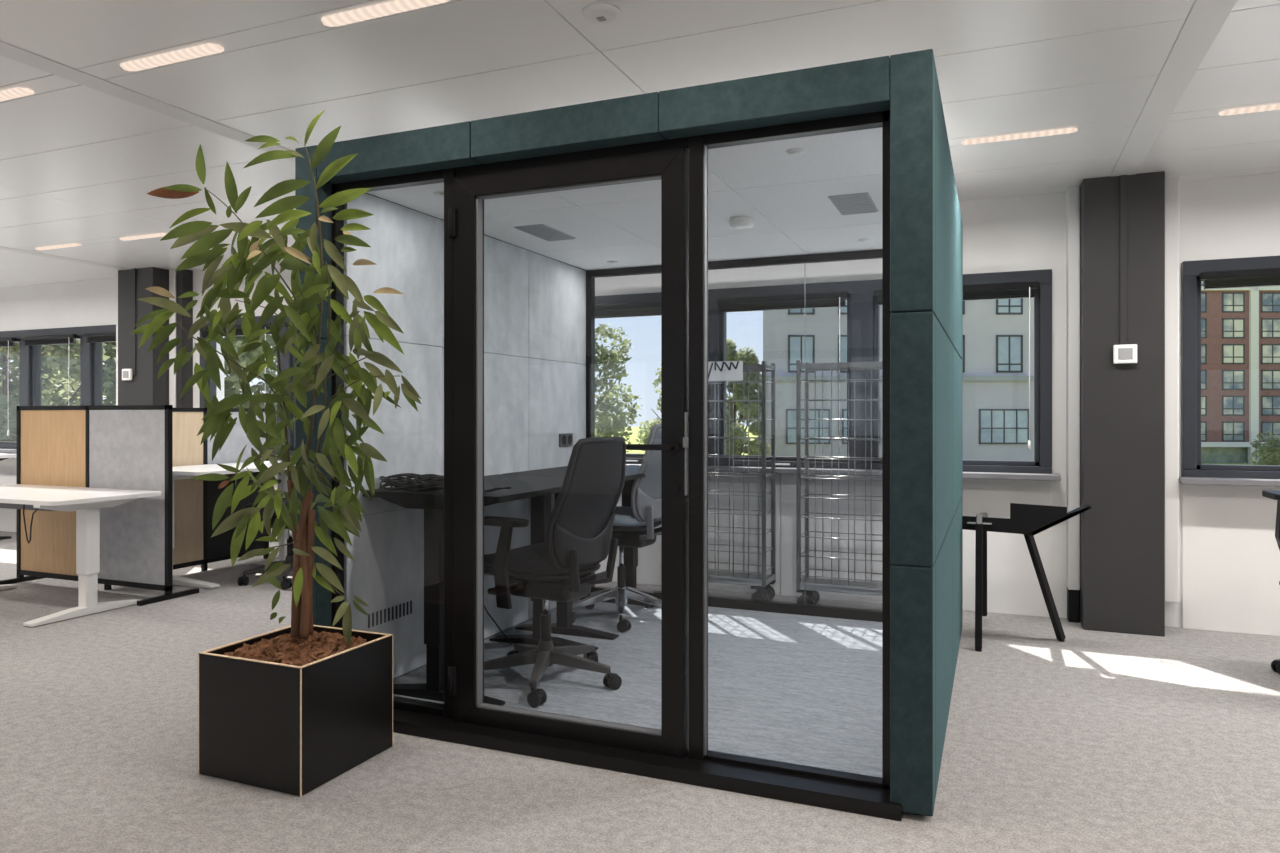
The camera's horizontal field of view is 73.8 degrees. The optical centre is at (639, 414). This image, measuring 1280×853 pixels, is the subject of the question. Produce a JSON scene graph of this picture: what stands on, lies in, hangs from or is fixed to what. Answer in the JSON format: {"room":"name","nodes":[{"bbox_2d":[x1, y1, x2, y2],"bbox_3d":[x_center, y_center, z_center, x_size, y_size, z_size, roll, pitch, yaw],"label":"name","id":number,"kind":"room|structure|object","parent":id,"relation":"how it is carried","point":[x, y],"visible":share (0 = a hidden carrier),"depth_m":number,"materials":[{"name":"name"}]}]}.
{"room":"open-plan office","nodes":[
{"label":"open-plan office","id":0,"kind":"room"},
{"bbox_2d":[0,531,1279,852],"bbox_3d":[-3.804,1.260,1.269,18.800,0.120,12.220,0,0,23],"label":"floor","id":1,"kind":"structure","parent":0,"point":[1091,741],"depth_m":2.89,"materials":[{"name":"grey carpet"}]},
{"bbox_2d":[0,453,16,539],"bbox_3d":[-6.710,0.788,8.209,1.500,0.816,0.700,0,0,23],"label":"desk","id":2,"kind":"object","parent":1,"relation":"on","point":[2,456],"visible":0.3,"depth_m":8.20,"materials":[{"name":"white laminate"}]},
{"bbox_2d":[0,484,160,626],"bbox_3d":[-3.900,0.843,5.417,1.535,0.706,0.765,0,0,23],"label":"desk","id":3,"kind":"object","parent":1,"relation":"on","point":[86,502],"visible":0.99,"depth_m":5.13,"materials":[{"name":"white laminate"}]},
{"bbox_2d":[0,503,56,510],"bbox_3d":[-3.807,0.565,5.387,0.726,0.040,0.220,0,0,23],"label":"cable tray","id":4,"kind":"object","parent":3,"relation":"on","point":[2,505],"depth_m":5.28,"materials":[{"name":"grey plastic"}]},
{"bbox_2d":[0,405,198,605],"bbox_3d":[-3.764,0.568,5.851,1.539,1.265,0.430,0,0,23],"label":"screen","id":5,"kind":"object","parent":1,"relation":"on","point":[130,447],"visible":0.88,"depth_m":5.76,"materials":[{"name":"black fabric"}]},
{"bbox_2d":[104,408,268,589],"bbox_3d":[-3.391,0.573,6.499,0.033,1.255,1.413,0,0,23],"label":"screen","id":6,"kind":"object","parent":1,"relation":"on","point":[195,500],"visible":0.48,"depth_m":6.54,"materials":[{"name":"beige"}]},
{"bbox_2d":[173,461,294,588],"bbox_3d":[-3.007,0.788,6.386,0.740,0.816,1.240,0,0,23],"label":"desk","id":7,"kind":"object","parent":1,"relation":"on","point":[179,472],"visible":0.18,"depth_m":6.06,"materials":[{"name":"white laminate"}]},
{"bbox_2d":[238,479,293,588],"bbox_3d":[-2.527,0.652,6.197,0.677,1.095,0.692,0,0,13],"label":"swivel chair","id":8,"kind":"object","parent":1,"relation":"on","point":[286,583],"visible":0.16,"depth_m":6.03,"materials":[{"name":"black plastic"}]},
{"bbox_2d":[130,110,421,796],"bbox_3d":[-1.232,0.065,2.954,1.036,2.271,0.605,0,0,19],"label":"potted plant","id":9,"kind":"object","parent":1,"relation":"on","point":[286,728],"visible":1,"depth_m":2.86,"materials":[{"name":"green plant"}]},
{"bbox_2d":[224,631,366,665],"bbox_3d":[-1.186,0.814,2.963,0.420,0.082,0.413,0,0,23],"label":"bark mulch","id":10,"kind":"object","parent":9,"relation":"on","point":[284,649],"visible":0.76,"depth_m":2.91,"materials":[{"name":"brown wood"}]},
{"bbox_2d":[295,49,962,820],"bbox_3d":[0.208,0.062,4.110,2.438,2.276,2.512,0,0,23],"label":"pod","id":11,"kind":"object","parent":1,"relation":"on","point":[495,235],"visible":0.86,"depth_m":3.24,"materials":[{"name":"teal fabric"}]},
{"bbox_2d":[434,191,443,195],"bbox_3d":[-0.850,-0.946,3.657,0.072,0.011,0.072,0,0,23],"label":"recessed light","id":12,"kind":"object","parent":11,"relation":"attached to","point":[436,193],"depth_m":3.64,"materials":[{"name":"white plastic"}]},
{"bbox_2d":[363,474,597,704],"bbox_3d":[-0.657,0.758,3.975,0.688,0.876,1.095,0,0,23],"label":"desk","id":13,"kind":"object","parent":11,"relation":"on","point":[539,488],"visible":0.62,"depth_m":3.57,"materials":[{"name":"black wood"}]},
{"bbox_2d":[379,473,510,491],"bbox_3d":[-0.837,0.287,3.575,0.655,0.067,0.187,0,0,23],"label":"cable bundle","id":14,"kind":"object","parent":13,"relation":"on","point":[425,482],"visible":0.89,"depth_m":3.60,"materials":[{"name":"black"}]},
{"bbox_2d":[484,605,511,644],"bbox_3d":[-0.782,0.765,4.325,0.278,0.833,0.033,0,0,-34],"label":"power cord","id":15,"kind":"object","parent":13,"relation":"hanging from","point":[484,605],"visible":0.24,"depth_m":4.35,"materials":[{"name":"black plastic"}]},
{"bbox_2d":[514,224,575,240],"bbox_3d":[-0.491,-0.947,4.440,0.170,0.009,0.360,0,0,23],"label":"air vent","id":16,"kind":"object","parent":11,"relation":"attached to","point":[546,232],"depth_m":4.41,"materials":[{"name":"grey metal"}]},
{"bbox_2d":[484,436,626,707],"bbox_3d":[-0.409,0.640,3.808,0.677,1.095,0.692,0,0,31],"label":"swivel chair","id":17,"kind":"object","parent":11,"relation":"on","point":[580,527],"visible":0.91,"depth_m":3.64,"materials":[{"name":"grey fabric"}]},
{"bbox_2d":[559,433,572,446],"bbox_3d":[-0.462,0.156,5.337,0.016,0.082,0.170,0,0,23],"label":"power socket","id":18,"kind":"object","parent":11,"relation":"attached to","point":[565,439],"depth_m":5.33,"materials":[{"name":"grey plastic"}]},
{"bbox_2d":[504,465,658,639],"bbox_3d":[-0.240,0.758,4.977,0.688,0.876,1.055,0,0,23],"label":"desk","id":19,"kind":"object","parent":11,"relation":"on","point":[563,625],"visible":0.3,"depth_m":4.69,"materials":[{"name":"black"}]},
{"bbox_2d":[572,423,660,632],"bbox_3d":[-0.098,0.617,5.000,0.677,1.142,0.692,0,0,27],"label":"swivel chair","id":20,"kind":"object","parent":11,"relation":"on","point":[634,525],"visible":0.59,"depth_m":4.83,"materials":[{"name":"silver metal"}]},
{"bbox_2d":[786,148,805,154],"bbox_3d":[0.563,-0.946,3.069,0.072,0.011,0.072,0,0,23],"label":"recessed light","id":21,"kind":"object","parent":11,"relation":"attached to","point":[789,151],"depth_m":3.06,"materials":[{"name":"white plastic"}]},
{"bbox_2d":[828,192,878,214],"bbox_3d":[0.963,-0.947,3.835,0.170,0.009,0.360,0,0,23],"label":"air vent","id":22,"kind":"object","parent":11,"relation":"attached to","point":[851,203],"depth_m":3.80,"materials":[{"name":"grey metal"}]},
{"bbox_2d":[857,239,869,241],"bbox_3d":[1.212,-0.946,4.630,0.072,0.011,0.072,0,0,23],"label":"recessed light","id":23,"kind":"object","parent":11,"relation":"attached to","point":[858,240],"depth_m":4.62,"materials":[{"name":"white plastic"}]},
{"bbox_2d":[708,361,775,600],"bbox_3d":[0.540,0.431,5.519,0.625,1.539,0.278,0,0,23],"label":"roll cage","id":24,"kind":"object","parent":1,"relation":"on","point":[721,371],"visible":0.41,"depth_m":5.40,"materials":[{"name":"grey metal"}]},
{"bbox_2d":[796,360,881,603],"bbox_3d":[1.293,0.432,5.211,0.628,1.535,0.269,0,0,23],"label":"roll cage","id":25,"kind":"object","parent":1,"relation":"on","point":[809,588],"visible":0.59,"depth_m":5.21,"materials":[{"name":"grey metal"}]},
{"bbox_2d":[962,503,1090,651],"bbox_3d":[2.086,0.828,4.639,0.605,0.745,0.863,0,0,23],"label":"desk","id":26,"kind":"object","parent":1,"relation":"on","point":[1029,520],"visible":1,"depth_m":4.38,"materials":[{"name":"black"}]},
{"bbox_2d":[1262,490,1279,673],"bbox_3d":[3.115,0.652,3.656,0.692,1.095,0.677,0,0,23],"label":"swivel chair","id":27,"kind":"object","parent":1,"relation":"on","point":[1272,494],"visible":1,"depth_m":3.80,"materials":[{"name":"black plastic"}]},
{"bbox_2d":[0,0,1279,287],"bbox_3d":[-3.804,-1.380,1.269,18.800,0.120,12.220,0,0,23],"label":"ceiling","id":28,"kind":"structure","parent":0,"point":[79,164],"depth_m":3.34,"materials":[{"name":"white tile"}]},
{"bbox_2d":[0,87,34,101],"bbox_3d":[-2.696,-1.310,3.543,0.500,0.016,0.066,0,0,23],"label":"recessed light","id":29,"kind":"object","parent":28,"relation":"in","point":[17,92],"visible":1,"depth_m":3.47,"materials":[{"name":"white plastic"}]},
{"bbox_2d":[35,243,80,249],"bbox_3d":[-4.541,-1.310,6.656,0.500,0.016,0.066,0,0,23],"label":"recessed light","id":30,"kind":"object","parent":28,"relation":"in","point":[72,244],"visible":1,"depth_m":6.63,"materials":[{"name":"white plastic"}]},
{"bbox_2d":[120,233,166,240],"bbox_3d":[-3.645,-1.310,6.283,0.500,0.016,0.066,0,0,23],"label":"recessed light","id":31,"kind":"object","parent":28,"relation":"in","point":[157,234],"visible":0.92,"depth_m":6.26,"materials":[{"name":"white plastic"}]},
{"bbox_2d":[120,43,223,70],"bbox_3d":[-1.726,-1.310,3.139,0.500,0.016,0.066,0,0,23],"label":"recessed light","id":32,"kind":"object","parent":28,"relation":"in","point":[208,49],"visible":1,"depth_m":3.12,"materials":[{"name":"white plastic"}]},
{"bbox_2d":[321,0,449,26],"bbox_3d":[-0.831,-1.310,2.767,0.500,0.016,0.066,0,0,23],"label":"recessed light","id":33,"kind":"object","parent":28,"relation":"in","point":[397,6],"visible":1,"depth_m":2.76,"materials":[{"name":"white plastic"}]},
{"bbox_2d":[582,2,620,24],"bbox_3d":[-0.126,-1.307,2.793,0.128,0.026,0.128,0,0,23],"label":"ceiling sensor","id":34,"kind":"object","parent":28,"relation":"attached to","point":[600,13],"visible":1,"depth_m":2.77,"materials":[{"name":"white plastic"}]},
{"bbox_2d":[961,128,1076,144],"bbox_3d":[1.783,-1.310,4.024,0.500,0.016,0.066,0,0,23],"label":"recessed light","id":35,"kind":"object","parent":28,"relation":"in","point":[1065,130],"visible":1,"depth_m":4.00,"materials":[{"name":"white plastic"}]},
{"bbox_2d":[1110,0,1237,176],"bbox_3d":[0.489,-1.324,-0.517,0.124,0.016,11.820,0,0,23],"label":"trim","id":36,"kind":"structure","parent":28,"relation":"attached to","point":[1205,19],"depth_m":3.32,"materials":[{"name":"white metal"}]},
{"bbox_2d":[1219,104,1279,115],"bbox_3d":[2.753,-1.310,3.620,0.500,0.016,0.066,0,0,23],"label":"recessed light","id":37,"kind":"object","parent":28,"relation":"in","point":[1269,107],"visible":1,"depth_m":3.66,"materials":[{"name":"white plastic"}]},
{"bbox_2d":[0,172,1279,627],"bbox_3d":[-1.491,-0.085,6.827,18.400,2.570,0.220,0,0,23],"label":"wall","id":38,"kind":"structure","parent":0,"point":[1233,216],"depth_m":5.11,"materials":[{"name":"white paint"}]},
{"bbox_2d":[0,325,115,452],"bbox_3d":[-6.394,-0.241,8.697,3.670,1.238,0.255,0,0,23],"label":"window","id":39,"kind":"structure","parent":38,"relation":"in","point":[91,354],"depth_m":8.42,"materials":[{"name":"grey"}]},
{"bbox_2d":[0,337,16,435],"bbox_3d":[-6.713,-0.287,8.776,0.844,0.995,0.062,0,0,23],"label":"blind","id":40,"kind":"object","parent":39,"relation":"attached to","point":[8,342],"visible":1,"depth_m":8.62,"materials":[{"name":"black plastic"}]},
{"bbox_2d":[22,334,77,405],"bbox_3d":[-5.827,-0.287,8.407,0.764,0.995,0.062,0,0,23],"label":"blind","id":41,"kind":"object","parent":39,"relation":"attached to","point":[63,338],"visible":0.8,"depth_m":8.37,"materials":[{"name":"black plastic"}]},
{"bbox_2d":[84,332,115,342],"bbox_3d":[-5.077,-0.287,8.095,0.549,0.995,0.062,0,0,23],"label":"blind","id":42,"kind":"object","parent":39,"relation":"attached to","point":[98,337],"visible":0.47,"depth_m":8.10,"materials":[{"name":"black fabric"}]},
{"bbox_2d":[0,246,130,269],"bbox_3d":[-6.805,-1.324,2.518,0.124,0.016,11.820,0,0,23],"label":"trim","id":43,"kind":"structure","parent":38,"relation":"attached to","point":[1,248],"depth_m":7.17,"materials":[{"name":"white metal"}]},
{"bbox_2d":[116,274,117,404],"bbox_3d":[-4.795,-0.110,8.024,0.220,2.420,0.130,0,0,23],"label":"trim","id":44,"kind":"structure","parent":38,"relation":"attached to","point":[117,274],"depth_m":8.00,"materials":[{"name":"white paint"}]},
{"bbox_2d":[122,369,131,379],"bbox_3d":[-4.628,-0.365,7.695,0.115,0.104,0.026,0,0,23],"label":"thermostat","id":45,"kind":"object","parent":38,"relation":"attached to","point":[126,373],"visible":1,"depth_m":7.68,"materials":[{"name":"white plastic"}]},
{"bbox_2d":[118,267,168,404],"bbox_3d":[-4.500,-0.060,7.814,0.455,2.520,0.292,0,0,23],"label":"pillar","id":46,"kind":"structure","parent":38,"relation":"attached to","point":[144,388],"depth_m":7.68,"materials":[{"name":"grey paint"}]},
{"bbox_2d":[0,41,294,161],"bbox_3d":[-3.158,-1.324,1.000,0.124,0.016,11.820,0,0,23],"label":"trim","id":47,"kind":"structure","parent":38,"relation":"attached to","point":[7,50],"depth_m":3.49,"materials":[{"name":"white metal"}]},
{"bbox_2d":[169,269,175,407],"bbox_3d":[-4.213,-0.110,7.782,0.080,2.420,0.130,0,0,23],"label":"trim","id":48,"kind":"structure","parent":38,"relation":"attached to","point":[172,273],"depth_m":7.72,"materials":[{"name":"white paint"}]},
{"bbox_2d":[176,269,192,407],"bbox_3d":[-4.135,-0.060,7.749,0.070,2.520,0.130,0,0,23],"label":"pillar","id":49,"kind":"structure","parent":38,"relation":"attached to","point":[184,278],"depth_m":7.71,"materials":[{"name":"grey paint"}]},
{"bbox_2d":[200,315,294,459],"bbox_3d":[-2.595,-0.241,7.116,3.040,1.238,0.255,0,0,23],"label":"window","id":50,"kind":"structure","parent":38,"relation":"in","point":[288,361],"depth_m":7.32,"materials":[{"name":"grey"}]},
{"bbox_2d":[199,323,270,403],"bbox_3d":[-3.535,-0.287,7.453,0.839,0.995,0.062,0,0,23],"label":"blind","id":51,"kind":"object","parent":50,"relation":"attached to","point":[239,332],"visible":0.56,"depth_m":7.43,"materials":[{"name":"grey fabric"}]},
{"bbox_2d":[0,453,1279,635],"bbox_3d":[-0.982,0.785,6.489,15.294,0.830,0.023,0,0,23],"label":"wall","id":52,"kind":"structure","parent":38,"relation":"attached to","point":[1231,552],"depth_m":5.18,"materials":[{"name":"white paint"}]},
{"bbox_2d":[595,269,1060,480],"bbox_3d":[0.927,-0.241,5.650,3.330,1.238,0.255,0,0,23],"label":"window","id":53,"kind":"structure","parent":38,"relation":"in","point":[863,312],"depth_m":5.44,"materials":[{"name":"grey metal"}]},
{"bbox_2d":[595,302,660,318],"bbox_3d":[-0.077,-0.287,6.013,0.989,0.995,0.062,0,0,23],"label":"blind","id":54,"kind":"object","parent":53,"relation":"attached to","point":[647,308],"visible":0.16,"depth_m":6.00,"materials":[{"name":"black plastic"}]},
{"bbox_2d":[717,291,848,447],"bbox_3d":[0.924,-0.287,5.597,0.869,0.995,0.062,0,0,23],"label":"blind","id":55,"kind":"object","parent":53,"relation":"attached to","point":[830,299],"visible":0.89,"depth_m":5.56,"materials":[{"name":"grey fabric"}]},
{"bbox_2d":[873,281,1038,450],"bbox_3d":[1.905,-0.287,5.188,0.944,0.995,0.062,0,0,23],"label":"blind","id":56,"kind":"object","parent":53,"relation":"attached to","point":[1012,290],"visible":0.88,"depth_m":5.07,"materials":[{"name":"fabric"}]},
{"bbox_2d":[1067,587,1078,622],"bbox_3d":[2.529,1.105,4.981,0.058,0.190,0.100,0,0,23],"label":"trim","id":57,"kind":"structure","parent":38,"relation":"attached to","point":[1072,595],"depth_m":4.93,"materials":[{"name":"black"}]},
{"bbox_2d":[1066,186,1079,589],"bbox_3d":[2.527,-0.155,4.976,0.063,2.330,0.130,0,0,23],"label":"trim","id":58,"kind":"structure","parent":38,"relation":"attached to","point":[1073,193],"depth_m":4.92,"materials":[{"name":"white paint"}]},
{"bbox_2d":[1079,171,1164,636],"bbox_3d":[2.709,-0.060,4.812,0.393,2.520,0.292,0,0,23],"label":"column","id":59,"kind":"structure","parent":38,"relation":"attached to","point":[1122,590],"depth_m":4.69,"materials":[{"name":"grey paint"}]},
{"bbox_2d":[1113,344,1136,363],"bbox_3d":[2.653,-0.333,4.664,0.115,0.104,0.026,0,0,23],"label":"thermostat","id":60,"kind":"object","parent":59,"relation":"attached to","point":[1122,354],"visible":1,"depth_m":4.65,"materials":[{"name":"white plastic"}]},
{"bbox_2d":[1165,177,1178,602],"bbox_3d":[2.974,-0.140,4.790,0.074,2.360,0.130,0,0,23],"label":"trim","id":61,"kind":"structure","parent":38,"relation":"attached to","point":[1172,183],"depth_m":4.73,"materials":[{"name":"white paint"}]},
{"bbox_2d":[1179,256,1279,486],"bbox_3d":[4.556,-0.241,4.140,3.350,1.238,0.255,0,0,23],"label":"window","id":62,"kind":"structure","parent":38,"relation":"in","point":[1193,471],"depth_m":4.75,"materials":[{"name":"grey metal"}]},
{"bbox_2d":[1199,268,1279,288],"bbox_3d":[3.505,-0.287,4.522,0.909,0.995,0.062,0,0,23],"label":"blind","id":63,"kind":"object","parent":62,"relation":"attached to","point":[1268,276],"visible":1,"depth_m":4.62,"materials":[{"name":"black fabric"}]},
{"label":"outside","id":64,"kind":"structure","parent":0,"visible":0},
{"bbox_2d":[611,426,1260,464],"bbox_3d":[83.584,5.950,200.798,320.000,0.500,405.000,0,0,23],"label":"lawn","id":65,"kind":"structure","parent":64,"point":[634,435],"depth_m":190.65,"materials":[{"name":"green plant"}]},
{"bbox_2d":[0,340,109,441],"bbox_3d":[-17.953,0.303,24.267,6.235,10.810,5.570,0,0,20],"label":"tree","id":66,"kind":"object","parent":65,"relation":"on","point":[53,357],"visible":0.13,"depth_m":23.66,"materials":[{"name":"green plant"}]},
{"bbox_2d":[42,342,115,404],"bbox_3d":[-20.280,-0.312,33.261,7.030,12.040,7.520,0,0,23],"label":"tree","id":67,"kind":"object","parent":65,"relation":"on","point":[109,371],"visible":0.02,"depth_m":31.17,"materials":[{"name":"green plant"}]},
{"bbox_2d":[113,334,276,423],"bbox_3d":[-11.499,0.161,24.990,6.756,11.094,5.773,0,0,-3],"label":"tree","id":68,"kind":"object","parent":65,"relation":"on","point":[246,358],"visible":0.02,"depth_m":23.55,"materials":[{"name":"green plant"}]},
{"bbox_2d":[595,323,642,451],"bbox_3d":[-2.768,0.726,34.193,5.506,9.966,5.749,0,0,23],"label":"tree","id":69,"kind":"object","parent":65,"relation":"on","point":[604,427],"visible":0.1,"depth_m":33.35,"materials":[{"name":"green plant"}]},
{"bbox_2d":[635,368,742,450],"bbox_3d":[3.075,1.200,51.117,5.392,9.534,6.888,0,0,-41],"label":"tree","id":70,"kind":"object","parent":65,"relation":"on","point":[645,429],"visible":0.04,"depth_m":51.32,"materials":[{"name":"green plant"}]},
{"bbox_2d":[727,338,769,454],"bbox_3d":[4.843,0.979,42.496,3.238,9.459,3.192,0,0,23],"label":"tree","id":71,"kind":"object","parent":65,"relation":"on","point":[748,358],"visible":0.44,"depth_m":41.86,"materials":[{"name":"green plant"}]},
{"bbox_2d":[759,298,1033,460],"bbox_3d":[16.675,-4.621,51.750,20.838,20.641,12.500,0,0,0],"label":"office building","id":72,"kind":"structure","parent":65,"relation":"on","point":[995,360],"depth_m":45.65,"materials":[{"name":"concrete"}]},
{"bbox_2d":[1201,283,1279,463],"bbox_3d":[76.408,-7.913,106.642,34.177,28.722,25.141,0,0,23],"label":"apartment block","id":73,"kind":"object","parent":65,"relation":"on","point":[1240,327],"visible":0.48,"depth_m":99.98,"materials":[{"name":"red brick"}]},
{"bbox_2d":[1241,431,1279,465],"bbox_3d":[30.250,3.235,40.212,3.498,4.969,3.402,0,0,23],"label":"tree","id":74,"kind":"object","parent":65,"relation":"on","point":[1272,445],"visible":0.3,"depth_m":40.31,"materials":[{"name":"green plant"}]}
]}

